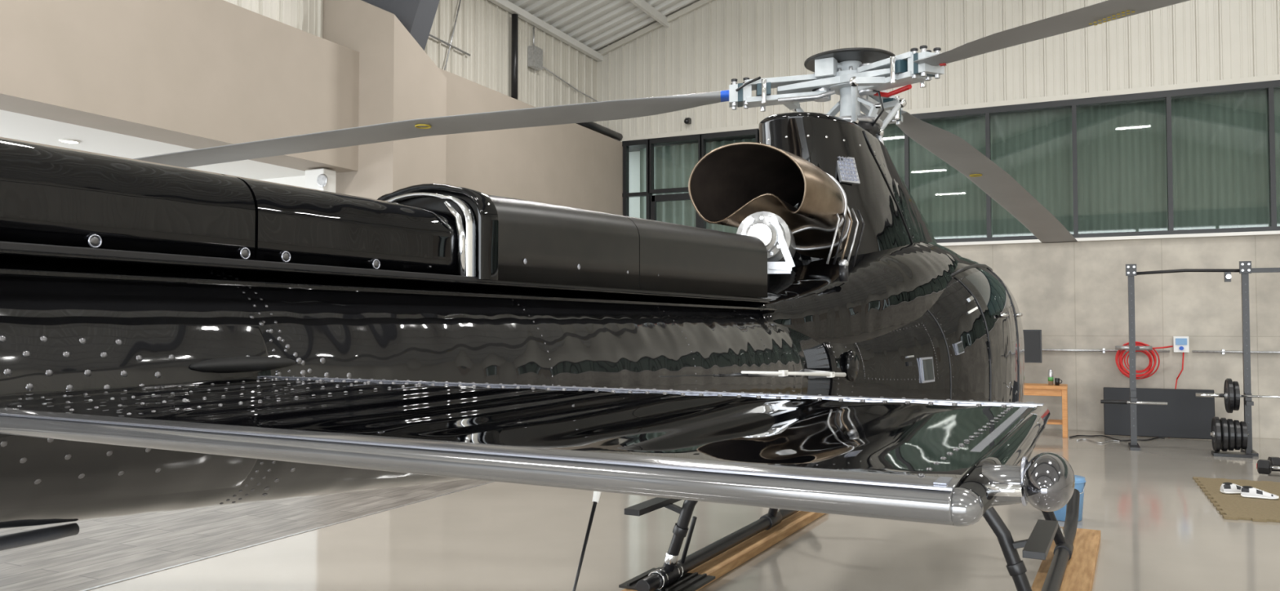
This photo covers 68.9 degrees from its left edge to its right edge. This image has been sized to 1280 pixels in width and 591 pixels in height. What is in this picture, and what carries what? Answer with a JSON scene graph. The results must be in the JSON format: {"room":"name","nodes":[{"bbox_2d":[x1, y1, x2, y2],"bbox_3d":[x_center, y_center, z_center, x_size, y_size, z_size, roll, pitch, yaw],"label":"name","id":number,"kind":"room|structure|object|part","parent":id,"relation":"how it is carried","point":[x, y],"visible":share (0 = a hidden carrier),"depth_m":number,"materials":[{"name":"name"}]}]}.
{"room":"aircraft hangar","nodes":[
{"label":"aircraft hangar","id":0,"kind":"room"},
{"bbox_2d":[0,109,305,179],"bbox_3d":[-11.319,-1.887,2.529,5.400,0.100,22.900,-1,-2,25],"label":"ceiling","id":1,"kind":"structure","parent":0,"point":[15,126],"depth_m":9.74,"materials":[{"name":"white paint"}]},
{"bbox_2d":[58,138,79,143],"bbox_3d":[-8.055,-1.667,7.512,2.294,0.024,5.894,-1,-2,25],"label":"recessed light","id":2,"kind":"object","parent":1,"relation":"in","point":[63,140],"visible":1,"depth_m":9.63,"materials":[{"name":"white paint"}]},
{"bbox_2d":[0,479,490,590],"bbox_3d":[-8.434,1.873,5.197,8.470,0.100,30.400,-1,-2,25],"label":"floor tile","id":3,"kind":"structure","parent":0,"point":[104,551],"depth_m":7.36,"materials":[{"name":"grey tile"}]},
{"bbox_2d":[0,0,622,215],"bbox_3d":[-7.015,-0.827,4.625,0.600,5.260,30.400,-1,-2,25],"label":"wall","id":4,"kind":"structure","parent":0,"point":[197,74],"depth_m":9.81,"materials":[{"name":"beige paint"}]},
{"bbox_2d":[576,121,622,141],"bbox_3d":[-0.872,-3.138,17.291,0.150,0.150,2.200,-1,-2,25],"label":"duct","id":5,"kind":"object","parent":4,"relation":"on","point":[593,126],"visible":0.63,"depth_m":17.52,"materials":[{"name":"black metal"}]},
{"bbox_2d":[259,0,446,199],"bbox_3d":[-5.343,-1.921,12.984,7.400,8.000,1.050,-1,-2,25],"label":"wall","id":6,"kind":"structure","parent":0,"point":[398,81],"depth_m":11.57,"materials":[{"name":"beige paint"}]},
{"bbox_2d":[305,168,336,192],"bbox_3d":[-3.858,-1.375,11.323,0.380,0.300,0.250,-1,-2,25],"label":"wall speaker","id":7,"kind":"object","parent":6,"relation":"attached to","point":[322,179],"visible":0.8,"depth_m":11.26,"materials":[{"name":"white plastic"}]},
{"bbox_2d":[224,0,596,123],"bbox_3d":[-7.299,-4.266,4.872,0.094,2.150,30.400,-1,-2,25],"label":"wall","id":8,"kind":"structure","parent":0,"point":[482,28],"depth_m":15.28,"materials":[{"name":"beige metal"}]},
{"bbox_2d":[428,0,470,70],"bbox_3d":[-4.148,-4.048,11.453,0.030,1.557,7.002,-1,-2,25],"label":"conduit pipe","id":9,"kind":"object","parent":8,"relation":"attached to","point":[450,45],"visible":0.5,"depth_m":14.18,"materials":[{"name":"metal"}]},
{"bbox_2d":[511,13,518,99],"bbox_3d":[-2.107,-3.932,15.686,0.110,1.600,0.110,-1,-2,25],"label":"downpipe","id":10,"kind":"object","parent":8,"relation":"attached to","point":[514,51],"visible":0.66,"depth_m":15.65,"materials":[{"name":"black metal"}]},
{"bbox_2d":[528,26,598,102],"bbox_3d":[-1.325,-4.173,17.353,0.215,1.009,2.572,-1,-2,28],"label":"electrical box","id":11,"kind":"object","parent":8,"relation":"attached to","point":[535,53],"visible":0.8,"depth_m":16.31,"materials":[{"name":"metal"}]},
{"bbox_2d":[488,0,714,61],"bbox_3d":[2.691,-7.047,0.800,22.800,4.013,32.300,-1,-2,25],"label":"ceiling","id":12,"kind":"structure","parent":0,"point":[581,24],"depth_m":17.33,"materials":[{"name":"grey metal"}]},
{"bbox_2d":[88,429,1279,590],"bbox_3d":[3.847,1.683,-0.526,18.630,0.100,30.400,-1,-2,25],"label":"floor","id":13,"kind":"structure","parent":0,"point":[1160,531],"depth_m":7.13,"materials":[{"name":"grey concrete"}]},
{"bbox_2d":[80,481,493,590],"bbox_3d":[-4.595,1.763,3.410,0.030,0.006,30.400,-1,-2,25],"label":"trim","id":14,"kind":"structure","parent":13,"relation":"on","point":[264,542],"depth_m":7.09,"materials":[{"name":"metal"}]},
{"bbox_2d":[622,511,825,590],"bbox_3d":[0.709,1.845,6.814,0.320,0.062,3.500,-1,-2,28],"label":"wooden board","id":15,"kind":"object","parent":13,"relation":"on","point":[729,560],"visible":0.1,"depth_m":6.77,"materials":[{"name":"brown wood"}]},
{"bbox_2d":[1023,382,1067,438],"bbox_3d":[6.010,1.745,14.305,1.000,0.760,0.620,-1,-2,25],"label":"wooden workbench","id":16,"kind":"object","parent":13,"relation":"on","point":[1032,389],"visible":0.53,"depth_m":13.94,"materials":[{"name":"brown wood"}]},
{"bbox_2d":[1048,368,1053,385],"bbox_3d":[6.233,1.240,14.162,0.077,0.239,0.077,-1,-2,25],"label":"bottle","id":17,"kind":"object","parent":16,"relation":"on","point":[1051,380],"visible":1,"depth_m":14.13,"materials":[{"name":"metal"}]},
{"bbox_2d":[1054,377,1062,385],"bbox_3d":[6.310,1.302,14.069,0.106,0.109,0.070,-1,-2,25],"label":"coffee mug","id":18,"kind":"object","parent":16,"relation":"on","point":[1056,380],"visible":1,"depth_m":14.05,"materials":[{"name":"black ceramic"}]},
{"bbox_2d":[1031,526,1100,590],"bbox_3d":[2.625,1.811,5.796,0.320,0.062,3.500,-1,-2,28],"label":"wooden board","id":19,"kind":"object","parent":13,"relation":"on","point":[1079,574],"visible":0.62,"depth_m":6.22,"materials":[{"name":"brown wood"}]},
{"bbox_2d":[0,0,1189,590],"bbox_3d":[1.075,0.156,4.321,9.615,3.146,8.701,1,-2,-17],"label":"helicopter","id":20,"kind":"object","parent":19,"relation":"on","point":[174,336],"visible":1,"depth_m":1.64,"materials":[{"name":"black paint"}]},
{"bbox_3d":[-0.795,-0.034,1.557,0.366,0.048,5.400,-1,-2,28],"label":"rail","id":21,"kind":"part","parent":20,"relation":"part of","materials":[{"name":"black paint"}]},
{"bbox_2d":[933,401,1075,526],"bbox_3d":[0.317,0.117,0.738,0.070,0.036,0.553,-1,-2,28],"label":"light","id":22,"kind":"object","parent":20,"relation":"attached to","point":[990,467],"depth_m":0.55,"materials":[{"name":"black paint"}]},
{"bbox_2d":[1053,475,1085,521],"bbox_3d":[3.648,1.735,8.006,0.330,0.360,0.339,-1,-2,25],"label":"plastic bucket","id":23,"kind":"object","parent":13,"relation":"on","point":[1080,482],"visible":0.37,"depth_m":7.90,"materials":[{"name":"blue plastic"}]},
{"bbox_2d":[1076,438,1119,443],"bbox_3d":[6.576,2.085,13.412,0.473,0.014,0.422,1,-2,-27],"label":"cable","id":24,"kind":"object","parent":13,"relation":"on","point":[1082,438],"visible":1,"depth_m":13.37,"materials":[{"name":"metal"}]},
{"bbox_2d":[1069,435,1164,441],"bbox_3d":[7.002,2.094,13.704,1.275,0.017,0.640,-1,-2,25],"label":"cable","id":25,"kind":"object","parent":13,"relation":"on","point":[1075,435],"visible":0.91,"depth_m":13.73,"materials":[{"name":"black plastic"}]},
{"bbox_2d":[1103,386,1215,439],"bbox_3d":[7.717,1.747,13.895,1.450,0.717,0.147,-1,-2,25],"label":"storage box","id":26,"kind":"object","parent":13,"relation":"on","point":[1185,415],"visible":0.8,"depth_m":13.85,"materials":[{"name":"black"}]},
{"bbox_2d":[1100,261,1279,458],"bbox_3d":[7.678,0.801,12.068,3.100,2.500,0.850,-1,-2,25],"label":"power rack","id":27,"kind":"object","parent":13,"relation":"on","point":[1228,434],"visible":1,"depth_m":12.15,"materials":[{"name":"black metal"}]},
{"bbox_2d":[1192,476,1279,522],"bbox_3d":[6.386,1.926,8.631,1.970,0.021,2.350,-1,-2,25],"label":"floor mat","id":28,"kind":"object","parent":13,"relation":"on","point":[1230,506],"visible":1,"depth_m":8.68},
{"bbox_2d":[1219,482,1241,493],"bbox_3d":[5.822,1.877,9.094,0.300,0.108,0.112,0,-2,0],"label":"sneaker","id":29,"kind":"object","parent":28,"relation":"on","point":[1226,487],"visible":0.76,"depth_m":9.06,"materials":[{"name":"white fabric"}]},
{"bbox_2d":[1240,485,1279,499],"bbox_3d":[5.872,1.868,8.844,0.300,0.108,0.112,-1,-2,30],"label":"sneaker","id":30,"kind":"object","parent":28,"relation":"on","point":[1247,491],"visible":1,"depth_m":8.84,"materials":[{"name":"white"}]},
{"bbox_2d":[1256,459,1279,474],"bbox_3d":[7.032,1.902,10.290,0.384,0.152,0.174,-2,-2,40],"label":"dumbbell","id":31,"kind":"object","parent":13,"relation":"on","point":[1263,466],"visible":1,"depth_m":10.31,"materials":[{"name":"black"}]},
{"bbox_2d":[1267,457,1279,471],"bbox_3d":[7.316,1.911,10.544,0.384,0.152,0.174,-1,-2,15],"label":"dumbbell","id":32,"kind":"object","parent":13,"relation":"on","point":[1275,461],"visible":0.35,"depth_m":10.53,"materials":[{"name":"black"}]},
{"bbox_2d":[629,92,1235,217],"bbox_3d":[9.221,-0.566,14.595,21.600,5.600,1.100,-1,-2,25],"label":"window frame","id":33,"kind":"structure","parent":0,"point":[634,152],"depth_m":19.48,"materials":[{"name":"white paint"}]},
{"bbox_2d":[640,137,755,233],"bbox_3d":[1.221,-0.381,18.377,2.700,5.280,0.098,-1,-2,25],"label":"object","id":34,"kind":"object","parent":33,"relation":"hanging from","point":[673,166],"visible":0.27,"depth_m":18.68,"materials":[{"name":"green glass"}]},
{"bbox_2d":[882,88,1279,239],"bbox_3d":[10.269,-2.064,13.935,17.100,2.210,0.098,-1,-2,25],"label":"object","id":35,"kind":"object","parent":33,"relation":"hanging from","point":[1220,156],"visible":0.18,"depth_m":15.13,"materials":[{"name":"green glass"}]},
{"bbox_2d":[596,0,1279,439],"bbox_3d":[8.981,-3.240,14.169,21.600,10.716,0.334,-1,-2,25],"label":"wall","id":36,"kind":"structure","parent":0,"point":[1076,293],"depth_m":14.92,"materials":[{"name":"beige metal"}]},
{"bbox_2d":[622,138,652,219],"bbox_3d":[-0.056,-0.389,18.144,0.582,5.280,0.145,-1,-2,25],"label":"window","id":37,"kind":"structure","parent":36,"relation":"in","point":[626,144],"depth_m":18.23,"materials":[{"name":"black metal"}]},
{"bbox_2d":[648,133,701,194],"bbox_3d":[0.686,-2.509,17.868,1.105,1.060,0.145,-1,-2,25],"label":"window","id":38,"kind":"structure","parent":36,"relation":"in","point":[696,137],"depth_m":17.91,"materials":[{"name":"black metal"}]},
{"bbox_2d":[650,192,700,227],"bbox_3d":[0.675,0.136,17.757,1.030,4.155,0.132,-1,-2,25],"label":"door","id":39,"kind":"structure","parent":36,"relation":"in","point":[677,197],"depth_m":17.88,"materials":[{"name":"black metal"}]},
{"bbox_2d":[684,117,691,124],"bbox_3d":[0.900,-3.304,17.666,0.110,0.125,0.175,-1,-2,25],"label":"security camera","id":40,"kind":"object","parent":36,"relation":"attached to","point":[687,120],"visible":1,"depth_m":17.61,"materials":[{"name":"black plastic"}]},
{"bbox_2d":[700,128,759,228],"bbox_3d":[1.688,-0.416,17.332,1.155,5.280,0.145,-1,-2,25],"label":"window","id":41,"kind":"structure","parent":36,"relation":"in","point":[750,132],"depth_m":17.45,"materials":[{"name":"black metal"}]},
{"bbox_2d":[619,74,1279,142],"bbox_3d":[8.908,-3.207,14.011,21.600,0.090,0.050,-1,-2,25],"label":"trim","id":42,"kind":"structure","parent":36,"relation":"attached to","point":[1276,77],"depth_m":15.10,"materials":[{"name":"beige metal"}]},
{"bbox_2d":[757,80,1279,243],"bbox_3d":[10.012,-2.068,13.502,17.265,2.230,0.145,-1,-2,25],"label":"window","id":43,"kind":"structure","parent":36,"relation":"in","point":[1269,86],"depth_m":14.55,"materials":[{"name":"green glass"}]},
{"bbox_2d":[1022,329,1041,363],"bbox_3d":[6.138,0.804,14.896,0.520,0.520,0.478,-1,-2,25],"label":"electrical panel","id":44,"kind":"object","parent":36,"relation":"attached to","point":[1032,338],"visible":0.51,"depth_m":14.62,"materials":[{"name":"black metal"}]},
{"bbox_2d":[937,230,1279,246],"bbox_3d":[10.000,-0.935,13.438,17.200,0.050,0.100,-1,-2,25],"label":"trim","id":45,"kind":"structure","parent":36,"relation":"attached to","point":[1256,233],"depth_m":14.48,"materials":[{"name":"white paint"}]},
{"bbox_2d":[1115,341,1173,379],"bbox_3d":[7.708,0.992,14.277,0.785,0.582,0.340,-1,-2,25],"label":"air hose","id":46,"kind":"object","parent":36,"relation":"attached to","point":[1140,346],"visible":0.88,"depth_m":14.23,"materials":[{"name":"red rubber"}]},
{"bbox_2d":[1041,348,1279,354],"bbox_3d":[8.232,0.851,14.202,6.100,0.070,0.053,-1,-2,25],"label":"conduit","id":47,"kind":"object","parent":36,"relation":"attached to","point":[1104,350],"visible":0.71,"depth_m":14.27,"materials":[{"name":"metal"}]},
{"bbox_2d":[1173,336,1189,388],"bbox_3d":[8.122,1.361,14.138,0.410,1.483,0.191,0,-2,-7],"label":"control panel","id":48,"kind":"object","parent":36,"relation":"attached to","point":[1180,344],"visible":0.82,"depth_m":14.11,"materials":[{"name":"white plastic"}]}
]}

